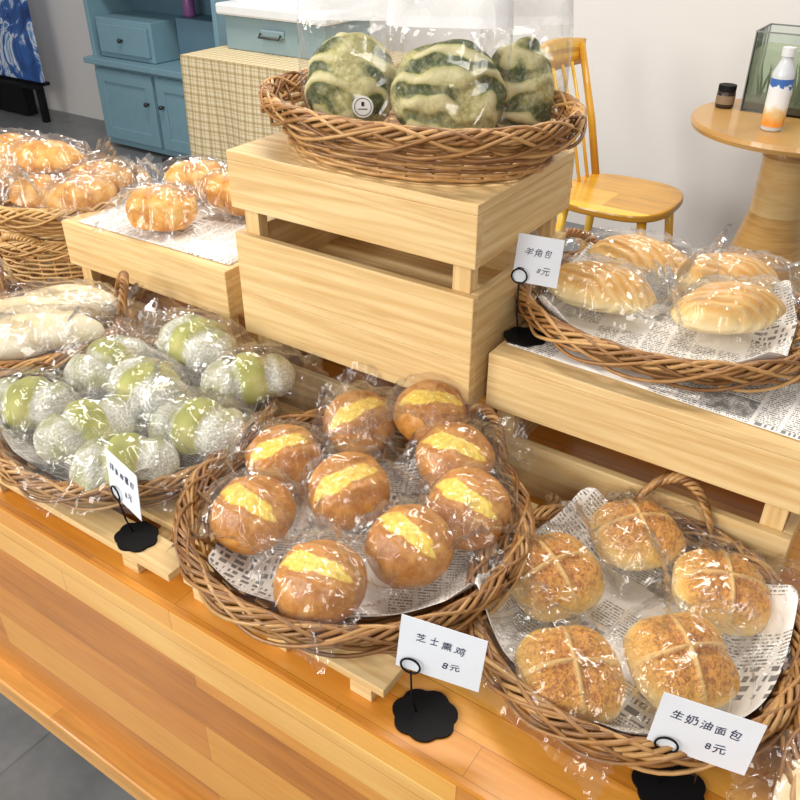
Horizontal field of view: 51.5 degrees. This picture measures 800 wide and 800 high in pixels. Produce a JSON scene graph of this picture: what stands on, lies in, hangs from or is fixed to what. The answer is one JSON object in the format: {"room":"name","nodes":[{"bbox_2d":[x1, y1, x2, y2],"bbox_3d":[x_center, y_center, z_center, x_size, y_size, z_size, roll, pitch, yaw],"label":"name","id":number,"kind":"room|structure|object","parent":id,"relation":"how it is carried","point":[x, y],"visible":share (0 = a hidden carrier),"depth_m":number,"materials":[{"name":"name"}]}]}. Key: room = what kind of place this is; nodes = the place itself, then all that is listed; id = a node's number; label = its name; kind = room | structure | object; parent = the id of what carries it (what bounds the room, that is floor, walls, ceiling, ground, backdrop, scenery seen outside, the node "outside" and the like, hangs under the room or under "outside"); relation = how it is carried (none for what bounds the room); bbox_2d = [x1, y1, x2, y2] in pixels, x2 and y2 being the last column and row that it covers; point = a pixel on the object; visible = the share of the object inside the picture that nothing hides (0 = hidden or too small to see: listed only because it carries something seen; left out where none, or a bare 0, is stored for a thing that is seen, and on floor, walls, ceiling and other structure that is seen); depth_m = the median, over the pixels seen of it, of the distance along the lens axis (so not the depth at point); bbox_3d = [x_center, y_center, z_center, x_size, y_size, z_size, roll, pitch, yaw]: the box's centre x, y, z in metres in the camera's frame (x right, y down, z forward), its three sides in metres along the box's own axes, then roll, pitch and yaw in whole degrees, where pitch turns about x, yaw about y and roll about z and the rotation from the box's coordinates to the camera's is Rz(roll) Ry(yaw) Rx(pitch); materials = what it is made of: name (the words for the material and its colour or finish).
{"room":"food shop","nodes":[
{"label":"food shop","id":0,"kind":"room"},
{"bbox_2d":[0,106,709,799],"bbox_3d":[-1.393,0.014,2.855,9.000,0.100,7.000,20,38,28],"label":"floor","id":1,"kind":"structure","parent":0,"point":[35,764],"depth_m":1.70,"materials":[{"name":"grey tile"}]},
{"bbox_2d":[0,0,50,122],"bbox_3d":[-2.727,-2.521,5.704,0.720,1.100,0.150,20,38,28],"label":"painting","id":2,"kind":"object","parent":1,"relation":"on","point":[21,73],"visible":1,"depth_m":5.69,"materials":[{"name":"blue paint"}]},
{"bbox_2d":[83,0,229,157],"bbox_3d":[-1.341,-2.267,4.761,1.160,1.650,0.432,20,38,28],"label":"tall cabinet","id":3,"kind":"object","parent":1,"relation":"on","point":[137,45],"visible":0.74,"depth_m":4.93,"materials":[{"name":"blue paint"}]},
{"bbox_2d":[83,55,181,78],"bbox_3d":[-1.337,-1.996,4.940,1.160,0.035,0.420,20,38,28],"label":"shelf","id":4,"kind":"object","parent":3,"relation":"attached to","point":[169,67],"depth_m":4.89,"materials":[{"name":"blue paint"}]},
{"bbox_2d":[182,0,195,16],"bbox_3d":[-1.218,-2.296,4.767,0.072,0.170,0.072,20,38,28],"label":"vase","id":5,"kind":"object","parent":3,"relation":"on","point":[188,6],"visible":1,"depth_m":4.77,"materials":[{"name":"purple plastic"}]},
{"bbox_2d":[180,45,404,168],"bbox_3d":[-0.449,-1.267,4.044,1.010,0.777,0.688,20,38,28],"label":"cabinet","id":6,"kind":"object","parent":1,"relation":"on","point":[221,84],"visible":0.27,"depth_m":3.81,"materials":[{"name":"beige wicker"}]},
{"bbox_2d":[215,0,369,59],"bbox_3d":[-0.485,-1.758,3.878,0.660,0.227,0.405,20,38,28],"label":"storage box","id":7,"kind":"object","parent":6,"relation":"on","point":[261,26],"visible":0.68,"depth_m":3.76,"materials":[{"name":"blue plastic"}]},
{"bbox_2d":[0,193,799,799],"bbox_3d":[0.065,0.382,1.519,3.500,0.720,0.990,20,38,28],"label":"display table","id":8,"kind":"object","parent":1,"relation":"on","point":[164,695],"visible":0.36,"depth_m":1.12,"materials":[{"name":"brown wood"}]},
{"bbox_2d":[0,254,8,296],"bbox_3d":[-0.941,-0.186,1.615,0.332,0.134,0.332,20,38,28],"label":"wicker basket","id":9,"kind":"object","parent":8,"relation":"on","point":[3,290],"visible":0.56,"depth_m":1.65,"materials":[{"name":"brown wicker"}]},
{"bbox_2d":[0,195,117,294],"bbox_3d":[-0.737,-0.349,1.835,0.332,0.172,0.358,-26,41,-34],"label":"wicker basket","id":10,"kind":"object","parent":8,"relation":"on","point":[55,264],"visible":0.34,"depth_m":1.71,"materials":[{"name":"brown wicker"}]},
{"bbox_2d":[0,154,151,239],"bbox_3d":[-0.737,-0.450,1.771,0.439,0.128,0.372,20,38,28],"label":"wicker basket","id":11,"kind":"object","parent":10,"relation":"on","point":[41,224],"visible":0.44,"depth_m":1.64,"materials":[{"name":"brown wicker"}]},
{"bbox_2d":[0,152,31,193],"bbox_3d":[-0.839,-0.473,1.737,0.250,0.079,0.160,3,33,4],"label":"roll","id":12,"kind":"object","parent":11,"relation":"in","point":[8,164],"visible":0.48,"depth_m":1.71,"materials":[{"name":"orange food"}]},
{"bbox_2d":[0,133,108,174],"bbox_3d":[-0.736,-0.513,1.732,0.254,0.077,0.167,3,33,5],"label":"roll","id":13,"kind":"object","parent":12,"relation":"on","point":[46,155],"visible":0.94,"depth_m":1.70,"materials":[{"name":"orange food"}]},
{"bbox_2d":[0,128,47,158],"bbox_3d":[-0.835,-0.547,1.788,0.243,0.087,0.153,10,34,16],"label":"roll","id":14,"kind":"object","parent":11,"relation":"in","point":[15,145],"visible":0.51,"depth_m":1.75,"materials":[{"name":"orange food"}]},
{"bbox_2d":[0,168,73,208],"bbox_3d":[-0.720,-0.428,1.677,0.240,0.085,0.161,9,34,14],"label":"roll","id":15,"kind":"object","parent":11,"relation":"in","point":[27,197],"visible":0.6,"depth_m":1.64,"materials":[{"name":"orange food"}]},
{"bbox_2d":[9,156,145,213],"bbox_3d":[-0.631,-0.430,1.641,0.168,0.120,0.238,27,42,36],"label":"roll","id":16,"kind":"object","parent":11,"relation":"in","point":[87,191],"visible":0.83,"depth_m":1.61,"materials":[{"name":"orange food"}]},
{"bbox_2d":[50,140,115,178],"bbox_3d":[-0.748,-0.525,1.815,0.242,0.103,0.162,3,33,5],"label":"roll","id":17,"kind":"object","parent":11,"relation":"in","point":[98,143],"visible":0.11,"depth_m":1.81,"materials":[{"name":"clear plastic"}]},
{"bbox_2d":[53,153,153,193],"bbox_3d":[-0.627,-0.463,1.720,0.244,0.079,0.162,-13,35,-19],"label":"roll","id":18,"kind":"object","parent":11,"relation":"in","point":[118,181],"visible":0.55,"depth_m":1.70,"materials":[{"name":"orange food"}]},
{"bbox_2d":[61,184,258,352],"bbox_3d":[-0.388,-0.252,1.642,0.430,0.215,0.290,20,38,28],"label":"wooden crate","id":19,"kind":"object","parent":8,"relation":"on","point":[213,286],"visible":0.42,"depth_m":1.50,"materials":[{"name":"brown wood"}]},
{"bbox_2d":[77,200,269,264],"bbox_3d":[-0.387,-0.338,1.574,0.392,0.001,0.251,20,38,28],"label":"sheet","id":20,"kind":"object","parent":19,"relation":"on","point":[211,237],"visible":0.44,"depth_m":1.53,"materials":[{"name":"white paper"}]},
{"bbox_2d":[95,179,231,237],"bbox_3d":[-0.433,-0.354,1.511,0.234,0.085,0.151,12,34,18],"label":"roll","id":21,"kind":"object","parent":20,"relation":"on","point":[152,207],"visible":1,"depth_m":1.48,"materials":[{"name":"orange food"}]},
{"bbox_2d":[143,155,227,200],"bbox_3d":[-0.404,-0.447,1.640,0.233,0.103,0.158,0,33,0],"label":"roll","id":22,"kind":"object","parent":20,"relation":"on","point":[188,172],"visible":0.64,"depth_m":1.61,"materials":[{"name":"orange food"}]},
{"bbox_2d":[193,161,244,219],"bbox_3d":[-0.306,-0.401,1.577,0.236,0.091,0.145,19,37,26],"label":"roll","id":23,"kind":"object","parent":20,"relation":"on","point":[218,192],"visible":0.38,"depth_m":1.55,"materials":[{"name":"orange food"}]},
{"bbox_2d":[162,158,190,172],"bbox_3d":[-0.455,-0.469,1.717,0.072,0.064,0.066,0,33,0],"label":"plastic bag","id":24,"kind":"object","parent":19,"relation":"on","point":[167,166],"visible":0.24,"depth_m":1.70,"materials":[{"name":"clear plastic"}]},
{"bbox_2d":[0,379,335,581],"bbox_3d":[-0.493,0.034,1.367,0.750,0.030,0.390,20,38,28],"label":"pallet","id":25,"kind":"object","parent":8,"relation":"on","point":[102,525],"visible":0.09,"depth_m":1.13,"materials":[{"name":"brown wood"}]},
{"bbox_2d":[105,448,158,552],"bbox_3d":[-0.351,0.132,1.066,0.058,0.130,0.071,-3,33,-4],"label":"price sign","id":26,"kind":"object","parent":25,"relation":"on","point":[136,537],"visible":1,"depth_m":1.07,"materials":[{"name":"white paper"}]},
{"bbox_2d":[0,338,277,510],"bbox_3d":[-0.409,0.029,1.288,0.441,0.065,0.426,28,42,36],"label":"wicker basket","id":27,"kind":"object","parent":25,"relation":"on","point":[10,470],"visible":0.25,"depth_m":1.12,"materials":[{"name":"brown wicker"}]},
{"bbox_2d":[0,364,106,431],"bbox_3d":[-0.566,-0.010,1.255,0.250,0.107,0.167,5,33,8],"label":"bread","id":28,"kind":"object","parent":27,"relation":"in","point":[20,399],"visible":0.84,"depth_m":1.23,"materials":[{"name":"green food"}]},
{"bbox_2d":[0,270,133,380],"bbox_3d":[-0.612,-0.132,1.406,0.291,0.129,0.311,20,38,28],"label":"wicker basket","id":29,"kind":"object","parent":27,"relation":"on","point":[50,360],"visible":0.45,"depth_m":1.34,"materials":[{"name":"brown wicker"}]},
{"bbox_2d":[0,305,88,360],"bbox_3d":[-0.646,-0.109,1.332,0.290,0.094,0.120,-3,33,-5],"label":"bread","id":30,"kind":"object","parent":29,"relation":"in","point":[18,347],"visible":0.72,"depth_m":1.31,"materials":[{"name":"beige food"}]},
{"bbox_2d":[0,288,118,318],"bbox_3d":[-0.625,-0.152,1.419,0.292,0.075,0.117,-3,33,-5],"label":"bread","id":31,"kind":"object","parent":29,"relation":"in","point":[20,303],"visible":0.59,"depth_m":1.40,"materials":[{"name":"beige food"}]},
{"bbox_2d":[0,302,136,351],"bbox_3d":[-0.575,-0.133,1.337,0.294,0.108,0.120,1,33,1],"label":"bread","id":32,"kind":"object","parent":29,"relation":"in","point":[50,330],"visible":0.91,"depth_m":1.32,"materials":[{"name":"beige food"}]},
{"bbox_2d":[0,257,149,319],"bbox_3d":[-0.587,-0.201,1.460,0.292,0.128,0.121,4,33,6],"label":"bread","id":33,"kind":"object","parent":29,"relation":"in","point":[98,297],"visible":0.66,"depth_m":1.45,"materials":[{"name":"beige food"}]},
{"bbox_2d":[0,359,173,478],"bbox_3d":[-0.450,0.029,1.188,0.254,0.102,0.166,-19,37,-27],"label":"bread","id":34,"kind":"object","parent":27,"relation":"in","point":[78,419],"visible":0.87,"depth_m":1.16,"materials":[{"name":"green food"}]},
{"bbox_2d":[10,304,171,398],"bbox_3d":[-0.472,-0.071,1.335,0.168,0.097,0.258,19,37,27],"label":"bread","id":35,"kind":"object","parent":27,"relation":"in","point":[82,368],"visible":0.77,"depth_m":1.30,"materials":[{"name":"green food"}]},
{"bbox_2d":[23,422,195,508],"bbox_3d":[-0.382,0.083,1.140,0.263,0.083,0.165,-1,33,-2],"label":"bread","id":36,"kind":"object","parent":27,"relation":"in","point":[88,468],"visible":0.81,"depth_m":1.12,"materials":[{"name":"green food"}]},
{"bbox_2d":[0,335,256,480],"bbox_3d":[-0.409,0.016,1.281,0.367,0.070,0.334,20,38,28],"label":"sheet","id":37,"kind":"object","parent":27,"relation":"in","point":[22,444],"visible":0.09,"depth_m":1.24,"materials":[{"name":"white paper"}]},
{"bbox_2d":[91,345,220,435],"bbox_3d":[-0.383,-0.026,1.264,0.164,0.089,0.255,-26,41,-35],"label":"bread","id":38,"kind":"object","parent":27,"relation":"in","point":[134,374],"visible":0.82,"depth_m":1.23,"materials":[{"name":"green food"}]},
{"bbox_2d":[122,290,280,370],"bbox_3d":[-0.334,-0.101,1.350,0.254,0.089,0.163,22,39,30],"label":"bread","id":39,"kind":"object","parent":27,"relation":"in","point":[190,339],"visible":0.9,"depth_m":1.32,"materials":[{"name":"green food"}]},
{"bbox_2d":[132,383,292,477],"bbox_3d":[-0.294,0.026,1.191,0.252,0.100,0.162,15,36,22],"label":"bread","id":40,"kind":"object","parent":27,"relation":"in","point":[204,425],"visible":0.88,"depth_m":1.17,"materials":[{"name":"green food"}]},
{"bbox_2d":[162,341,328,412],"bbox_3d":[-0.236,-0.042,1.285,0.253,0.092,0.170,-10,34,-15],"label":"bread","id":41,"kind":"object","parent":27,"relation":"in","point":[251,377],"visible":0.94,"depth_m":1.26,"materials":[{"name":"green food"}]},
{"bbox_2d":[183,448,538,701],"bbox_3d":[-0.040,0.197,1.112,0.310,0.030,0.380,20,38,28],"label":"pallet","id":42,"kind":"object","parent":8,"relation":"on","point":[371,676],"visible":0.15,"depth_m":0.93,"materials":[{"name":"brown wood"}]},
{"bbox_2d":[172,403,534,658],"bbox_3d":[-0.060,0.137,1.070,0.461,0.118,0.456,0,33,0],"label":"wicker basket","id":43,"kind":"object","parent":42,"relation":"on","point":[382,632],"visible":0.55,"depth_m":0.97,"materials":[{"name":"brown wicker"}]},
{"bbox_2d":[225,414,338,504],"bbox_3d":[-0.164,0.076,1.154,0.193,0.087,0.160,26,41,35],"label":"bun","id":44,"kind":"object","parent":43,"relation":"in","point":[282,445],"visible":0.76,"depth_m":1.13,"materials":[{"name":"brown food"}]},
{"bbox_2d":[234,513,425,658],"bbox_3d":[-0.093,0.203,0.948,0.190,0.086,0.161,27,41,35],"label":"bun","id":45,"kind":"object","parent":43,"relation":"in","point":[319,581],"visible":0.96,"depth_m":0.92,"materials":[{"name":"brown food"}]},
{"bbox_2d":[208,454,480,617],"bbox_3d":[-0.059,0.149,1.079,0.330,0.064,0.300,3,33,5],"label":"sheet","id":46,"kind":"object","parent":43,"relation":"in","point":[451,583],"visible":0.29,"depth_m":1.04,"materials":[{"name":"white paper"}]},
{"bbox_2d":[168,465,313,559],"bbox_3d":[-0.188,0.138,1.055,0.159,0.089,0.190,9,34,13],"label":"bun","id":47,"kind":"object","parent":46,"relation":"on","point":[243,515],"visible":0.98,"depth_m":1.03,"materials":[{"name":"brown food"}]},
{"bbox_2d":[294,412,403,545],"bbox_3d":[-0.069,0.099,1.066,0.168,0.117,0.196,-5,33,-8],"label":"bun","id":48,"kind":"object","parent":46,"relation":"on","point":[344,485],"visible":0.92,"depth_m":1.05,"materials":[{"name":"brown food"}]},
{"bbox_2d":[317,493,502,607],"bbox_3d":[0.009,0.169,0.995,0.199,0.090,0.160,-11,34,-17],"label":"bun","id":49,"kind":"object","parent":46,"relation":"on","point":[404,541],"visible":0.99,"depth_m":0.97,"materials":[{"name":"brown food"}]},
{"bbox_2d":[304,362,408,461],"bbox_3d":[-0.057,0.025,1.202,0.160,0.098,0.202,3,33,5],"label":"bun","id":50,"kind":"object","parent":43,"relation":"in","point":[358,402],"visible":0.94,"depth_m":1.17,"materials":[{"name":"brown food"}]},
{"bbox_2d":[351,373,486,443],"bbox_3d":[0.043,0.009,1.177,0.158,0.106,0.194,15,36,23],"label":"bun","id":51,"kind":"object","parent":43,"relation":"in","point":[423,401],"visible":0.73,"depth_m":1.15,"materials":[{"name":"brown food"}]},
{"bbox_2d":[383,414,528,494],"bbox_3d":[0.073,0.074,1.113,0.159,0.089,0.192,24,40,33],"label":"bun","id":52,"kind":"object","parent":43,"relation":"in","point":[466,445],"visible":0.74,"depth_m":1.09,"materials":[{"name":"brown food"}]},
{"bbox_2d":[406,461,549,557],"bbox_3d":[0.087,0.133,1.047,0.157,0.094,0.195,-6,33,-10],"label":"bun","id":53,"kind":"object","parent":43,"relation":"in","point":[490,516],"visible":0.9,"depth_m":1.02,"materials":[{"name":"brown food"}]},
{"bbox_2d":[241,236,539,454],"bbox_3d":[0.001,-0.098,1.402,0.430,0.215,0.290,20,38,28],"label":"wooden crate","id":54,"kind":"object","parent":8,"relation":"on","point":[390,356],"visible":0.38,"depth_m":1.30,"materials":[{"name":"brown wood"}]},
{"bbox_2d":[226,132,574,355],"bbox_3d":[0.001,-0.279,1.286,0.430,0.215,0.290,20,38,28],"label":"wooden crate","id":55,"kind":"object","parent":54,"relation":"on","point":[310,204],"visible":0.77,"depth_m":1.17,"materials":[{"name":"brown wood"}]},
{"bbox_2d":[258,64,586,182],"bbox_3d":[0.023,-0.407,1.208,0.503,0.085,0.370,14,35,21],"label":"wicker basket","id":56,"kind":"object","parent":55,"relation":"on","point":[391,149],"visible":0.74,"depth_m":1.08,"materials":[{"name":"brown wicker"}]},
{"bbox_2d":[297,0,405,133],"bbox_3d":[-0.068,-0.510,1.176,0.152,0.282,0.108,1,33,2],"label":"loaf","id":57,"kind":"object","parent":56,"relation":"in","point":[348,73],"visible":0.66,"depth_m":1.17,"materials":[{"name":"green food"}]},
{"bbox_2d":[354,98,370,115],"bbox_3d":[-0.053,-0.414,1.173,0.025,0.025,0.001,2,33,3],"label":"print","id":58,"kind":"object","parent":57,"relation":"on","point":[362,103],"depth_m":1.17},
{"bbox_2d":[386,0,513,146],"bbox_3d":[0.068,-0.483,1.139,0.171,0.282,0.105,5,33,7],"label":"loaf","id":59,"kind":"object","parent":56,"relation":"in","point":[453,83],"visible":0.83,"depth_m":1.13,"materials":[{"name":"green food"}]},
{"bbox_2d":[485,0,573,136],"bbox_3d":[0.177,-0.503,1.174,0.123,0.273,0.086,-5,33,-7],"label":"loaf","id":60,"kind":"object","parent":56,"relation":"in","point":[527,77],"visible":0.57,"depth_m":1.16,"materials":[{"name":"green food"}]},
{"bbox_2d":[392,614,487,742],"bbox_3d":[0.033,0.287,0.861,0.068,0.148,0.089,-23,39,-32],"label":"price sign","id":61,"kind":"object","parent":8,"relation":"on","point":[427,648],"visible":1,"depth_m":0.85,"materials":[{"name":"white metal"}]},
{"bbox_2d":[461,472,799,775],"bbox_3d":[0.269,0.239,0.961,0.392,0.124,0.399,20,38,28],"label":"wicker basket","id":62,"kind":"object","parent":8,"relation":"on","point":[778,710],"visible":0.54,"depth_m":0.86,"materials":[{"name":"brown wicker"}]},
{"bbox_2d":[473,573,657,773],"bbox_3d":[0.185,0.285,0.885,0.200,0.096,0.188,28,42,36],"label":"bun","id":63,"kind":"object","parent":62,"relation":"in","point":[568,666],"visible":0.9,"depth_m":0.86,"materials":[{"name":"brown food"}]},
{"bbox_2d":[546,489,714,590],"bbox_3d":[0.305,0.161,1.058,0.203,0.106,0.176,-8,34,-13],"label":"bun","id":64,"kind":"object","parent":62,"relation":"in","point":[622,531],"visible":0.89,"depth_m":1.03,"materials":[{"name":"brown food"}]},
{"bbox_2d":[475,487,797,736],"bbox_3d":[0.267,0.246,0.961,0.329,0.088,0.308,20,38,28],"label":"sheet","id":65,"kind":"object","parent":62,"relation":"in","point":[763,658],"visible":0.36,"depth_m":0.97,"materials":[{"name":"white paper"}]},
{"bbox_2d":[464,496,640,640],"bbox_3d":[0.184,0.193,1.001,0.200,0.119,0.176,-12,34,-18],"label":"bun","id":66,"kind":"object","parent":65,"relation":"on","point":[570,574],"visible":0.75,"depth_m":0.98,"materials":[{"name":"brown food"}]},
{"bbox_2d":[603,572,785,711],"bbox_3d":[0.303,0.277,0.894,0.198,0.080,0.179,-23,39,-32],"label":"bun","id":67,"kind":"object","parent":65,"relation":"on","point":[687,656],"visible":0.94,"depth_m":0.87,"materials":[{"name":"brown food"}]},
{"bbox_2d":[642,523,796,639],"bbox_3d":[0.383,0.211,0.971,0.202,0.115,0.182,0,33,0],"label":"bun","id":68,"kind":"object","parent":65,"relation":"on","point":[717,574],"visible":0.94,"depth_m":0.96,"materials":[{"name":"brown food"}]},
{"bbox_2d":[484,320,799,575],"bbox_3d":[0.382,0.026,1.208,0.430,0.215,0.290,20,38,28],"label":"wooden crate","id":69,"kind":"object","parent":8,"relation":"on","point":[527,390],"visible":0.51,"depth_m":1.08,"materials":[{"name":"brown wood"}]},
{"bbox_2d":[503,233,564,346],"bbox_3d":[0.181,-0.154,1.144,0.064,0.154,0.058,-8,34,-13],"label":"price sign","id":70,"kind":"object","parent":69,"relation":"on","point":[538,259],"visible":0.98,"depth_m":1.12,"materials":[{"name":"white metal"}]},
{"bbox_2d":[507,327,799,440],"bbox_3d":[0.402,-0.064,1.145,0.438,0.002,0.255,22,39,30],"label":"sheet","id":71,"kind":"object","parent":69,"relation":"on","point":[777,410],"visible":0.25,"depth_m":1.05,"materials":[{"name":"white paper"}]},
{"bbox_2d":[514,227,799,392],"bbox_3d":[0.374,-0.133,1.171,0.437,0.089,0.363,12,35,19],"label":"wicker basket","id":72,"kind":"object","parent":71,"relation":"on","point":[669,370],"visible":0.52,"depth_m":1.04,"materials":[{"name":"brown wicker"}]},
{"bbox_2d":[569,226,730,285],"bbox_3d":[0.366,-0.233,1.260,0.255,0.108,0.131,15,35,22],"label":"bun","id":73,"kind":"object","parent":72,"relation":"in","point":[650,253],"visible":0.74,"depth_m":1.24,"materials":[{"name":"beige food"}]},
{"bbox_2d":[538,242,797,368],"bbox_3d":[0.374,-0.131,1.172,0.340,0.062,0.260,16,36,24],"label":"sheet","id":74,"kind":"object","parent":72,"relation":"in","point":[639,330],"visible":0.46,"depth_m":1.16,"materials":[{"name":"white paper"}]},
{"bbox_2d":[516,230,697,325],"bbox_3d":[0.288,-0.182,1.187,0.259,0.112,0.126,17,36,24],"label":"bun","id":75,"kind":"object","parent":74,"relation":"on","point":[591,285],"visible":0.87,"depth_m":1.17,"materials":[{"name":"beige food"}]},
{"bbox_2d":[645,263,799,336],"bbox_3d":[0.449,-0.149,1.121,0.259,0.122,0.123,-10,34,-15],"label":"bun","id":76,"kind":"object","parent":74,"relation":"on","point":[725,307],"visible":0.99,"depth_m":1.11,"materials":[{"name":"beige food"}]},
{"bbox_2d":[645,245,798,309],"bbox_3d":[0.481,-0.187,1.228,0.259,0.076,0.134,2,33,4],"label":"bun","id":77,"kind":"object","parent":72,"relation":"in","point":[733,264],"visible":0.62,"depth_m":1.20,"materials":[{"name":"beige food"}]},
{"bbox_2d":[631,692,766,799],"bbox_3d":[0.278,0.338,0.794,0.068,0.135,0.090,-24,40,-32],"label":"price sign","id":78,"kind":"object","parent":8,"relation":"on","point":[707,734],"visible":0.98,"depth_m":0.78,"materials":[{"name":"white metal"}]},
{"bbox_2d":[775,702,799,799],"bbox_3d":[0.549,0.405,0.749,0.408,0.072,0.395,-28,42,-36],"label":"wicker basket","id":79,"kind":"object","parent":8,"relation":"on","point":[791,750],"visible":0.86,"depth_m":0.80,"materials":[{"name":"brown wicker"}]},
{"bbox_2d":[738,731,799,799],"bbox_3d":[0.405,0.370,0.763,0.204,0.072,0.160,15,36,22],"label":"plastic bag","id":80,"kind":"object","parent":79,"relation":"in","point":[782,790],"visible":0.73,"depth_m":0.77,"materials":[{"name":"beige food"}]},
{"bbox_2d":[541,37,683,248],"bbox_3d":[0.791,-0.835,3.191,0.570,0.972,0.450,20,38,28],"label":"dining chair","id":81,"kind":"object","parent":1,"relation":"on","point":[620,198],"visible":0.66,"depth_m":3.17,"materials":[{"name":"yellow wood"}]},
{"bbox_2d":[690,98,799,336],"bbox_3d":[1.408,-0.667,3.131,0.730,0.750,0.730,20,38,28],"label":"round table","id":82,"kind":"object","parent":1,"relation":"on","point":[771,223],"visible":0.59,"depth_m":3.01,"materials":[{"name":"brown wood"}]},
{"bbox_2d":[715,83,736,108],"bbox_3d":[1.210,-1.129,3.081,0.067,0.080,0.067,20,38,28],"label":"spice jar","id":83,"kind":"object","parent":82,"relation":"on","point":[726,93],"visible":1,"depth_m":3.06,"materials":[{"name":"black glass"}]},
{"bbox_2d":[739,23,799,118],"bbox_3d":[1.458,-1.171,2.969,0.365,0.272,0.205,20,38,28],"label":"fish tank","id":84,"kind":"object","parent":82,"relation":"on","point":[753,97],"visible":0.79,"depth_m":3.03,"materials":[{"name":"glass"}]},
{"bbox_2d":[760,46,796,131],"bbox_3d":[1.267,-1.036,2.765,0.074,0.264,0.074,0,33,0],"label":"drink bottle","id":85,"kind":"object","parent":82,"relation":"on","point":[782,80],"visible":1,"depth_m":2.75,"materials":[{"name":"white plastic"}]},
{"bbox_2d":[27,0,799,252],"bbox_3d":[0.124,-2.411,3.955,9.000,2.800,0.200,20,38,28],"label":"wall","id":86,"kind":"structure","parent":0,"point":[652,63],"depth_m":3.72,"materials":[{"name":"white paint"}]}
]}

